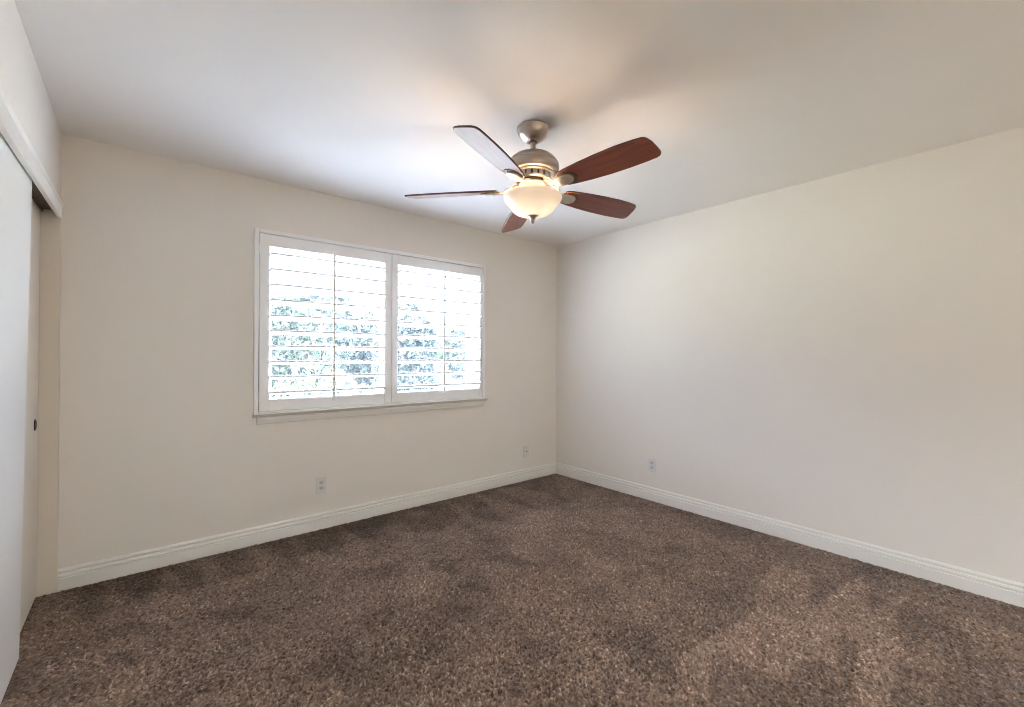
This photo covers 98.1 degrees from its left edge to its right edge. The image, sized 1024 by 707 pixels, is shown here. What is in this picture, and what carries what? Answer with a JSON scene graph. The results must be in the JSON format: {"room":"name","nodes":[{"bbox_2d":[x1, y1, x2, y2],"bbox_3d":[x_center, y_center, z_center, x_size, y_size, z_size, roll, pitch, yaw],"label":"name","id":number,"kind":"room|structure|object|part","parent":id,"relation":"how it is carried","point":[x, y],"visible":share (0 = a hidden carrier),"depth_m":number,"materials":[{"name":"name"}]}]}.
{"room":"empty bedroom","nodes":[
{"label":"empty bedroom","id":0,"kind":"room"},
{"bbox_2d":[0,0,60,198],"bbox_3d":[-0.660,0.050,0.206,0.090,2.460,5.564,0,0,-40],"label":"wall","id":1,"kind":"structure","parent":0,"point":[21,81],"depth_m":1.66,"materials":[{"name":"paint"}]},
{"bbox_2d":[0,132,31,703],"bbox_3d":[-1.588,0.256,1.318,0.021,1.986,1.340,1,-1,-40],"label":"door","id":2,"kind":"structure","parent":1,"relation":"in","point":[15,182],"depth_m":1.64,"materials":[{"name":"white paint"}]},
{"bbox_2d":[20,199,39,631],"bbox_3d":[-2.037,0.250,1.791,0.023,2.000,1.323,0,0,-40],"label":"door","id":3,"kind":"structure","parent":1,"relation":"in","point":[29,535],"depth_m":2.17,"materials":[{"name":"beige paint"}]},
{"bbox_3d":[-2.396,0.359,2.232,0.005,0.058,0.058,0,0,-40],"label":"finger pull","id":4,"kind":"part","parent":3,"relation":"part of","materials":[{"name":"black"}]},
{"bbox_2d":[0,86,63,217],"bbox_3d":[-1.547,-0.729,1.342,0.025,0.131,2.684,0,0,-40],"label":"trim","id":5,"kind":"structure","parent":1,"relation":"attached to","point":[11,128],"depth_m":1.62,"materials":[{"name":"white paint"}]},
{"bbox_2d":[32,180,51,211],"bbox_3d":[-1.609,-0.756,1.336,0.078,0.050,2.614,0,0,-40],"label":"trim","id":6,"kind":"structure","parent":1,"relation":"attached to","point":[38,198],"depth_m":2.16,"materials":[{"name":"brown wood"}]},
{"bbox_2d":[58,133,556,568],"bbox_3d":[-1.293,0.062,3.403,4.731,2.460,0.150,0,0,-40],"label":"wall","id":7,"kind":"structure","parent":0,"point":[161,444],"depth_m":2.81,"materials":[{"name":"paint"}]},
{"bbox_2d":[36,208,60,596],"bbox_3d":[-2.511,0.263,2.273,0.274,2.038,0.018,0,0,-40],"label":"trim","id":8,"kind":"structure","parent":7,"relation":"attached to","point":[50,224],"depth_m":2.33,"materials":[{"name":"beige paint"}]},
{"bbox_2d":[57,462,555,591],"bbox_3d":[-0.967,1.226,3.567,3.767,0.137,0.016,0,0,-40],"label":"baseboard","id":9,"kind":"structure","parent":7,"relation":"attached to","point":[79,575],"depth_m":2.99,"materials":[{"name":"white paint"}]},
{"bbox_2d":[316,476,326,493],"bbox_3d":[-1.384,0.955,3.224,0.073,0.118,0.008,0,0,-40],"label":"electrical outlet","id":10,"kind":"object","parent":7,"relation":"attached to","point":[321,482],"visible":1,"depth_m":3.22,"materials":[{"name":"white plastic"}]},
{"bbox_2d":[252,228,487,424],"bbox_3d":[-1.014,-0.173,3.597,1.920,1.306,0.201,0,0,-40],"label":"window","id":11,"kind":"structure","parent":7,"relation":"in","point":[280,416],"depth_m":3.45,"materials":[{"name":"white plastic"}]},
{"bbox_2d":[258,233,391,411],"bbox_3d":[-1.333,-0.204,3.260,0.938,1.189,0.114,0,0,-40],"label":"plantation shutter","id":12,"kind":"object","parent":11,"relation":"attached to","point":[266,241],"visible":1,"depth_m":3.19,"materials":[{"name":"white paint"}]},
{"bbox_3d":[-1.331,0.352,3.258,0.814,0.077,0.026,0,0,-40],"label":"rail","id":13,"kind":"part","parent":12,"relation":"part of","materials":[{"name":"white paint"}]},
{"bbox_3d":[-1.326,-0.760,3.263,0.814,0.078,0.026,0,0,-40],"label":"rail","id":14,"kind":"part","parent":12,"relation":"part of","materials":[{"name":"white paint"}]},
{"bbox_3d":[-1.292,-0.191,3.228,0.015,1.064,0.012,0,0,-40],"label":"tilt rod","id":15,"kind":"part","parent":12,"relation":"part of","materials":[{"name":"white paint"}]},
{"bbox_3d":[-1.376,-0.203,3.376,0.884,1.110,0.020,0,0,-40],"label":"sash","id":16,"kind":"part","parent":11,"relation":"part of","materials":[{"name":"white plastic"}]},
{"bbox_3d":[-0.970,0.420,3.539,1.920,0.028,0.056,0,0,-40],"label":"sill","id":17,"kind":"part","parent":11,"relation":"part of","materials":[{"name":"white paint"}]},
{"bbox_3d":[-0.746,-0.198,3.932,0.884,1.110,0.020,0,0,-40],"label":"sash","id":18,"kind":"part","parent":11,"relation":"part of","materials":[{"name":"white plastic"}]},
{"bbox_2d":[391,254,483,402],"bbox_3d":[-0.625,-0.199,3.854,0.904,1.189,0.114,0,0,-40],"label":"plantation shutter","id":19,"kind":"object","parent":11,"relation":"attached to","point":[396,396],"visible":1,"depth_m":3.79,"materials":[{"name":"white paint"}]},
{"bbox_3d":[-0.614,-0.754,3.860,0.812,0.078,0.026,0,0,-40],"label":"rail","id":20,"kind":"part","parent":19,"relation":"part of","materials":[{"name":"white paint"}]},
{"bbox_3d":[-0.619,0.357,3.855,0.812,0.077,0.026,0,0,-40],"label":"rail","id":21,"kind":"part","parent":19,"relation":"part of","materials":[{"name":"white paint"}]},
{"bbox_3d":[-0.581,-0.185,3.824,0.015,1.064,0.012,0,0,-40],"label":"tilt rod","id":22,"kind":"part","parent":19,"relation":"part of","materials":[{"name":"white paint"}]},
{"bbox_3d":[-1.059,-0.201,3.652,1.815,1.200,0.060,0,0,-40],"label":"frame","id":23,"kind":"part","parent":11,"relation":"part of","materials":[{"name":"white plastic"}]},
{"bbox_2d":[523,445,528,457],"bbox_3d":[0.147,0.993,4.502,0.073,0.118,0.015,0,0,-40],"label":"cable jack","id":24,"kind":"object","parent":7,"relation":"attached to","point":[525,448],"visible":1,"depth_m":4.50,"materials":[{"name":"white plastic"}]},
{"bbox_2d":[0,473,1023,706],"bbox_3d":[0.544,1.269,1.213,4.522,0.021,5.616,0,0,-40],"label":"floor","id":25,"kind":"structure","parent":0,"point":[552,590],"depth_m":2.10,"materials":[{"name":"brown carpet"}]},
{"bbox_2d":[14,0,1023,246],"bbox_3d":[0.548,-1.230,1.220,4.731,0.120,5.804,0,0,-40],"label":"ceiling","id":26,"kind":"structure","parent":0,"point":[357,100],"depth_m":1.94,"materials":[{"name":"paint"}]},
{"bbox_2d":[404,120,660,232],"bbox_3d":[0.145,-0.918,2.289,1.293,0.497,1.277,0,0,-40],"label":"ceiling fan","id":27,"kind":"object","parent":26,"relation":"hanging from","point":[532,170],"visible":1,"depth_m":2.18,"materials":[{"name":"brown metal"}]},
{"bbox_3d":[-0.319,-0.844,2.358,0.491,0.009,0.148,0,14,9],"label":"blade","id":28,"kind":"part","parent":27,"relation":"part of","materials":[{"name":"brown wood"}]},
{"bbox_3d":[-0.082,-0.859,1.911,0.148,0.009,0.491,17,6,26],"label":"blade","id":29,"kind":"part","parent":27,"relation":"part of","materials":[{"name":"brown wood"}]},
{"bbox_3d":[0.033,-0.830,2.721,0.148,0.009,0.491,-16,1,-9],"label":"blade","id":30,"kind":"part","parent":27,"relation":"part of","materials":[{"name":"brown wood"}]},
{"bbox_3d":[0.107,-0.760,2.297,0.301,0.103,0.301,0,0,-40],"label":"lamp shade","id":31,"kind":"part","parent":27,"relation":"part of","materials":[{"name":"white glass"}]},
{"bbox_2d":[513,165,554,185],"bbox_3d":[0.108,-0.905,2.298,0.224,0.044,0.224,0,0,-40],"label":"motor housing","id":32,"kind":"object","parent":27,"relation":"attached to","point":[538,173],"depth_m":2.21,"materials":[{"name":"silver metal"}]},
{"bbox_3d":[0.488,-0.836,2.499,0.491,0.009,0.148,1,-18,-27],"label":"blade","id":33,"kind":"part","parent":27,"relation":"part of","materials":[{"name":"brown wood"}]},
{"bbox_3d":[0.417,-0.854,1.998,0.491,0.009,0.148,-2,-19,45],"label":"blade","id":34,"kind":"part","parent":27,"relation":"part of","materials":[{"name":"brown wood"}]},
{"bbox_2d":[556,126,1023,583],"bbox_3d":[2.348,0.074,2.649,0.120,2.460,5.684,0,0,-40],"label":"wall","id":35,"kind":"structure","parent":0,"point":[842,354],"depth_m":2.89,"materials":[{"name":"paint"}]},
{"bbox_2d":[648,458,655,472],"bbox_3d":[1.224,0.975,3.882,0.008,0.118,0.073,0,0,-40],"label":"electrical outlet","id":36,"kind":"object","parent":35,"relation":"attached to","point":[651,462],"visible":1,"depth_m":3.88,"materials":[{"name":"white plastic"}]},
{"bbox_2d":[556,462,1023,607],"bbox_3d":[2.252,1.235,2.646,0.016,0.137,5.563,0,0,-40],"label":"baseboard","id":37,"kind":"structure","parent":35,"relation":"attached to","point":[993,587],"depth_m":2.87,"materials":[{"name":"white paint"}]},
{"label":"outside","id":38,"kind":"structure","parent":0,"visible":0},
{"bbox_2d":[336,372,378,393],"bbox_3d":[-12.245,4.363,22.352,130.000,0.300,170.000,0,0,-40],"label":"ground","id":39,"kind":"structure","parent":38,"point":[350,380],"depth_m":60.52,"materials":[{"name":"white"}]},
{"bbox_2d":[271,294,344,397],"bbox_3d":[-7.575,1.171,13.738,4.132,6.257,6.376,0,0,-8],"label":"broadleaf tree","id":40,"kind":"object","parent":39,"relation":"on","point":[305,340],"visible":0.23,"depth_m":14.15,"materials":[{"name":"green plant"}]},
{"bbox_2d":[271,359,346,397],"bbox_3d":[-4.181,2.197,9.163,1.649,4.196,1.970,0,0,-40],"label":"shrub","id":41,"kind":"object","parent":39,"relation":"on","point":[280,385],"visible":0.03,"depth_m":9.23,"materials":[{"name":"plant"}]},
{"bbox_2d":[301,294,379,394],"bbox_3d":[-8.378,0.548,24.290,7.802,7.592,6.517,0,0,-40],"label":"broadleaf tree","id":42,"kind":"object","parent":39,"relation":"on","point":[344,327],"visible":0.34,"depth_m":23.05,"materials":[{"name":"green plant"}]},
{"bbox_2d":[367,301,464,390],"bbox_3d":[-4.131,1.057,18.788,5.344,6.559,2.444,0,0,28],"label":"broadleaf tree","id":43,"kind":"object","parent":39,"relation":"on","point":[410,330],"visible":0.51,"depth_m":18.43,"materials":[{"name":"green plant"}]},
{"bbox_2d":[419,363,464,388],"bbox_3d":[-3.071,1.990,41.787,14.200,4.700,9.200,0,0,-40],"label":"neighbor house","id":44,"kind":"structure","parent":39,"relation":"on","point":[448,378],"depth_m":34.90,"materials":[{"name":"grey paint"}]},
{"bbox_2d":[433,333,464,387],"bbox_3d":[-3.805,1.423,31.793,4.926,5.948,2.868,0,0,4],"label":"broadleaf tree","id":45,"kind":"object","parent":39,"relation":"on","point":[448,334],"visible":0.16,"depth_m":31.08,"materials":[{"name":"green plant"}]}
]}

